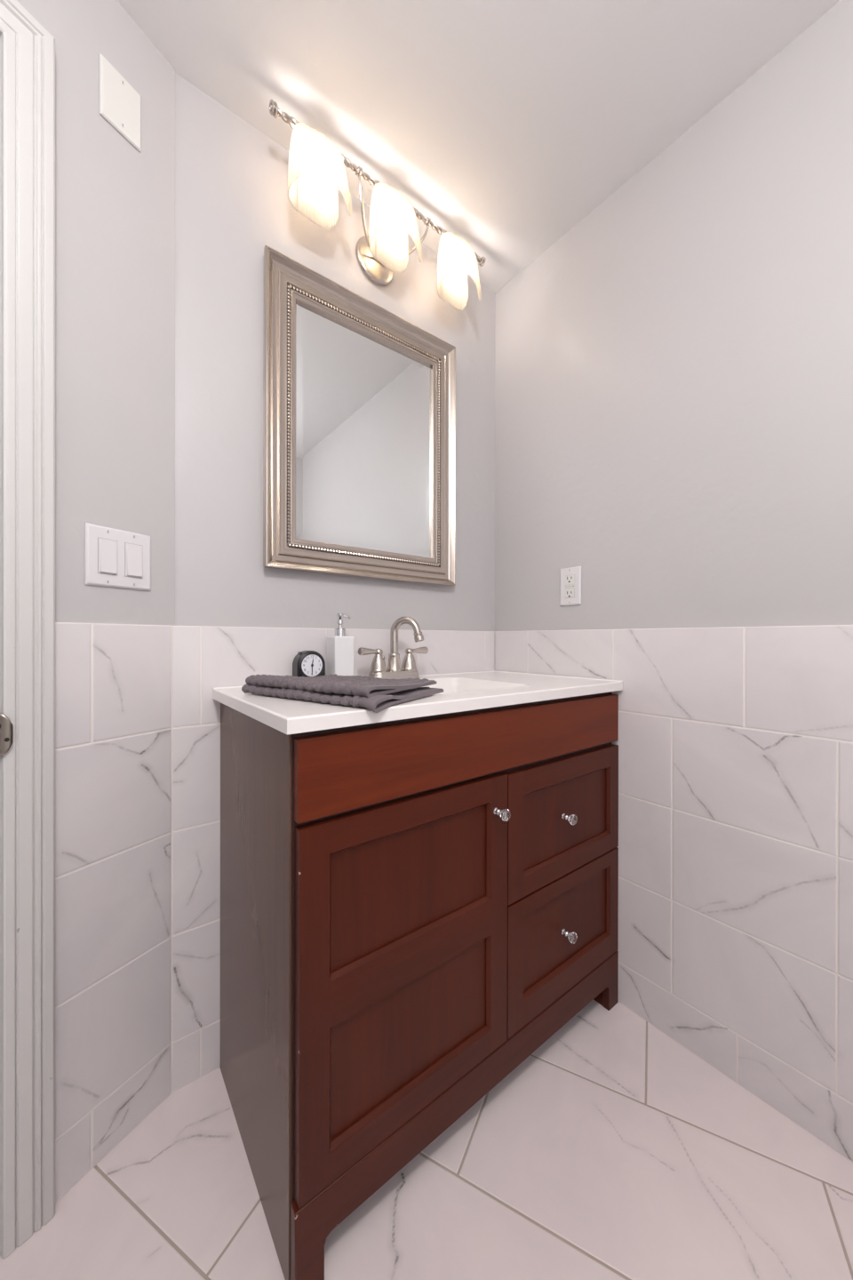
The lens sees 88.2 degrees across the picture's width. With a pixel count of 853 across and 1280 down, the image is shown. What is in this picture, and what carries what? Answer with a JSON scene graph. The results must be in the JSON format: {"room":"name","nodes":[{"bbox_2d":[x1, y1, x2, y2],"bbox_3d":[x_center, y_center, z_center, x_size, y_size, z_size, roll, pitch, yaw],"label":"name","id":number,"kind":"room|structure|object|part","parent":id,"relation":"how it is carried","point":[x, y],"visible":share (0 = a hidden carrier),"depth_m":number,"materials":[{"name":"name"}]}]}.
{"room":"bathroom","nodes":[
{"label":"bathroom","id":0,"kind":"room"},
{"bbox_2d":[16,0,175,1202],"bbox_3d":[-0.858,-0.102,0.411,0.105,2.316,1.230,0,0,27],"label":"wall","id":1,"kind":"structure","parent":0,"point":[115,202],"depth_m":0.82,"materials":[{"name":"grey paint"}]},
{"bbox_2d":[0,0,55,1259],"bbox_3d":[-0.830,-0.020,0.335,0.023,1.952,0.900,0,0,27],"label":"trim","id":2,"kind":"structure","parent":1,"relation":"attached to","point":[27,48],"depth_m":0.70,"materials":[{"name":"white paint"}]},
{"bbox_2d":[0,712,12,756],"bbox_3d":[-0.669,0.145,0.680,0.059,0.070,0.015,0,0,13],"label":"strike plate","id":3,"kind":"object","parent":2,"relation":"attached to","point":[5,724],"visible":1,"depth_m":0.67,"materials":[{"name":"silver metal"}]},
{"bbox_2d":[84,522,151,591],"bbox_3d":[-0.580,-0.154,0.836,0.011,0.110,0.116,0,0,27],"label":"light switch","id":4,"kind":"object","parent":1,"relation":"attached to","point":[113,557],"visible":1,"depth_m":0.83,"materials":[{"name":"white plastic"}]},
{"bbox_3d":[-0.590,-0.154,0.816,0.002,0.065,0.033,0,0,27],"label":"switch frame","id":5,"kind":"part","parent":4,"relation":"part of","materials":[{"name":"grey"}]},
{"bbox_3d":[-0.569,-0.154,0.857,0.002,0.065,0.033,0,0,27],"label":"switch frame","id":6,"kind":"part","parent":4,"relation":"part of","materials":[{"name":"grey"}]},
{"bbox_2d":[99,53,141,151],"bbox_3d":[-0.580,-1.018,0.837,0.007,0.110,0.072,0,0,27],"label":"blank wall plate","id":7,"kind":"object","parent":1,"relation":"attached to","point":[120,104],"visible":1,"depth_m":0.83,"materials":[{"name":"white plastic"}]},
{"bbox_2d":[171,72,495,1093],"bbox_3d":[-0.187,-0.102,1.265,1.007,2.316,0.114,0,0,-38],"label":"wall","id":8,"kind":"structure","parent":0,"point":[237,618],"depth_m":1.01,"materials":[{"name":"grey paint"}]},
{"bbox_2d":[263,245,455,585],"bbox_3d":[-0.150,-0.546,1.217,0.590,0.750,0.032,0,0,-38],"label":"wall mirror","id":9,"kind":"object","parent":8,"relation":"attached to","point":[359,399],"visible":1,"depth_m":1.19,"materials":[{"name":"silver metal"}]},
{"bbox_2d":[296,302,431,558],"bbox_3d":[-0.157,-0.546,1.226,0.432,0.592,0.005,0,0,-38],"label":"mirror glass","id":10,"kind":"object","parent":9,"relation":"attached to","point":[364,396],"depth_m":1.20,"materials":[{"name":"white"}]},
{"bbox_3d":[-0.149,-0.546,1.216,0.481,0.641,0.010,0,0,-38],"label":"beaded trim","id":11,"kind":"part","parent":9,"relation":"part of","materials":[{"name":"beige metal"}]},
{"bbox_2d":[269,99,486,311],"bbox_3d":[-0.103,-1.083,1.184,0.654,0.184,0.139,0,0,-38],"label":"vanity light","id":12,"kind":"object","parent":8,"relation":"attached to","point":[316,166],"visible":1,"depth_m":1.11,"materials":[{"name":"white glass"}]},
{"bbox_3d":[-0.248,-1.071,1.024,0.145,0.160,0.062,0,0,-38],"label":"lamp shade","id":13,"kind":"part","parent":12,"relation":"part of","materials":[{"name":"white glass"}]},
{"bbox_3d":[-0.155,-1.108,1.157,0.022,0.107,0.138,0,0,16],"label":"arm","id":14,"kind":"part","parent":12,"relation":"part of","materials":[{"name":"silver metal"}]},
{"bbox_3d":[-0.137,-1.064,1.229,0.124,0.124,0.026,0,0,-38],"label":"plate","id":15,"kind":"part","parent":12,"relation":"part of","materials":[{"name":"silver metal"}]},
{"bbox_3d":[-0.082,-1.071,1.151,0.145,0.160,0.062,0,0,-38],"label":"lamp shade","id":16,"kind":"part","parent":12,"relation":"part of","materials":[{"name":"white glass"}]},
{"bbox_3d":[-0.063,-1.108,1.228,0.138,0.107,0.022,0,0,-1],"label":"arm","id":17,"kind":"part","parent":12,"relation":"part of","materials":[{"name":"silver metal"}]},
{"bbox_3d":[0.094,-1.071,1.286,0.145,0.160,0.062,0,0,-38],"label":"lamp shade","id":18,"kind":"part","parent":12,"relation":"part of","materials":[{"name":"white glass"}]},
{"bbox_2d":[0,999,852,1279],"bbox_3d":[-0.046,0.988,0.125,2.180,0.060,1.930,0,0,-38],"label":"floor","id":19,"kind":"structure","parent":0,"point":[614,1150],"depth_m":0.76,"materials":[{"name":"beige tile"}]},
{"bbox_2d":[219,691,618,1279],"bbox_3d":[0.034,0.544,1.059,0.877,0.825,0.483,0,0,-38],"label":"vanity cabinet","id":20,"kind":"object","parent":19,"relation":"on","point":[412,908],"visible":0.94,"depth_m":0.77,"materials":[{"name":"brown wood"}]},
{"bbox_3d":[-0.325,0.544,0.819,0.016,0.825,0.426,0,0,-38],"label":"panel","id":21,"kind":"part","parent":20,"relation":"part of","materials":[{"name":"brown wood"}]},
{"bbox_3d":[-0.015,0.546,0.772,0.438,0.544,0.017,0,0,-38],"label":"door","id":22,"kind":"part","parent":20,"relation":"part of","materials":[{"name":"brown wood"}]},
{"bbox_2d":[212,670,623,734],"bbox_3d":[0.021,0.166,1.062,0.892,0.121,0.460,0,0,-38],"label":"countertop","id":23,"kind":"structure","parent":20,"relation":"on","point":[478,690],"depth_m":0.83,"materials":[{"name":"white stone"}]},
{"bbox_2d":[292,650,325,677],"bbox_3d":[-0.281,0.066,1.055,0.070,0.081,0.040,0,0,-38],"label":"alarm clock","id":24,"kind":"object","parent":23,"relation":"on","point":[306,663],"visible":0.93,"depth_m":1.04,"materials":[{"name":"black plastic"}]},
{"bbox_2d":[326,613,353,675],"bbox_3d":[-0.216,0.020,1.102,0.052,0.173,0.052,0,0,-38],"label":"soap dispenser","id":25,"kind":"object","parent":23,"relation":"on","point":[340,648],"visible":0.9,"depth_m":1.08,"materials":[{"name":"white ceramic"}]},
{"bbox_2d":[241,674,443,712],"bbox_3d":[-0.158,0.089,0.872,0.353,0.045,0.255,0,0,33],"label":"towel","id":26,"kind":"object","parent":23,"relation":"on","point":[377,694],"visible":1,"depth_m":0.78,"materials":[{"name":"grey fabric"}]},
{"bbox_2d":[358,616,428,679],"bbox_3d":[-0.073,0.022,1.171,0.220,0.170,0.106,0,0,-38],"label":"faucet","id":27,"kind":"object","parent":23,"relation":"on","point":[409,668],"visible":0.97,"depth_m":1.17,"materials":[{"name":"silver metal"}]},
{"bbox_3d":[-0.141,0.051,1.148,0.083,0.064,0.046,0,0,-38],"label":"handle","id":28,"kind":"part","parent":27,"relation":"part of","materials":[{"name":"silver metal"}]},
{"bbox_3d":[-0.060,0.010,1.184,0.096,0.146,0.041,0,0,11],"label":"spout","id":29,"kind":"part","parent":27,"relation":"part of","materials":[{"name":"silver metal"}]},
{"bbox_3d":[-0.033,0.051,1.231,0.083,0.064,0.046,0,0,-38],"label":"handle","id":30,"kind":"part","parent":27,"relation":"part of","materials":[{"name":"silver metal"}]},
{"bbox_3d":[0.147,0.512,0.910,0.870,0.757,0.004,0,0,-38],"label":"frame","id":31,"kind":"part","parent":20,"relation":"part of","materials":[{"name":"red wood"}]},
{"bbox_3d":[0.154,0.889,0.903,0.876,0.136,0.018,0,0,-38],"label":"rail","id":32,"kind":"part","parent":20,"relation":"part of","materials":[{"name":"brown wood"}]},
{"bbox_3d":[0.156,0.204,0.902,0.870,0.122,0.018,0,0,-38],"label":"false drawer","id":33,"kind":"part","parent":20,"relation":"part of","materials":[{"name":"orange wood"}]},
{"bbox_3d":[0.143,0.340,0.870,0.014,0.014,0.019,0,0,-38],"label":"knob","id":34,"kind":"part","parent":20,"relation":"part of","materials":[{"name":"silver metal"}]},
{"bbox_3d":[0.331,0.410,1.038,0.427,0.266,0.017,0,0,-38],"label":"drawer","id":35,"kind":"part","parent":20,"relation":"part of","materials":[{"name":"brown wood"}]},
{"bbox_3d":[0.331,0.682,1.038,0.427,0.270,0.017,0,0,-38],"label":"drawer","id":36,"kind":"part","parent":20,"relation":"part of","materials":[{"name":"brown wood"}]},
{"bbox_3d":[0.325,0.682,1.023,0.014,0.014,0.019,0,0,-38],"label":"knob","id":37,"kind":"part","parent":20,"relation":"part of","materials":[{"name":"silver metal"}]},
{"bbox_3d":[0.325,0.412,1.023,0.014,0.014,0.019,0,0,-38],"label":"knob","id":38,"kind":"part","parent":20,"relation":"part of","materials":[{"name":"silver metal"}]},
{"bbox_2d":[117,0,840,293],"bbox_3d":[-0.841,-1.250,0.278,3.496,0.080,3.250,0,0,-38],"label":"ceiling","id":39,"kind":"structure","parent":0,"point":[505,124],"depth_m":0.95,"materials":[{"name":"white paint"}]},
{"bbox_2d":[495,0,852,1161],"bbox_3d":[0.841,-0.100,0.825,0.114,2.316,2.064,0,0,-38],"label":"wall","id":40,"kind":"structure","parent":0,"point":[674,372],"depth_m":0.98,"materials":[{"name":"grey paint"}]},
{"bbox_2d":[560,566,581,606],"bbox_3d":[0.421,-0.157,1.293,0.008,0.112,0.069,0,0,-38],"label":"wall outlet","id":41,"kind":"object","parent":40,"relation":"attached to","point":[571,578],"visible":1,"depth_m":1.29,"materials":[{"name":"white plastic"}]},
{"bbox_2d":[564,574,575,598],"bbox_3d":[0.420,-0.157,1.292,0.003,0.068,0.034,0,0,-38],"label":"receptacle","id":42,"kind":"object","parent":41,"relation":"attached to","point":[569,579],"depth_m":1.29,"materials":[{"name":"white plastic"}]}
]}

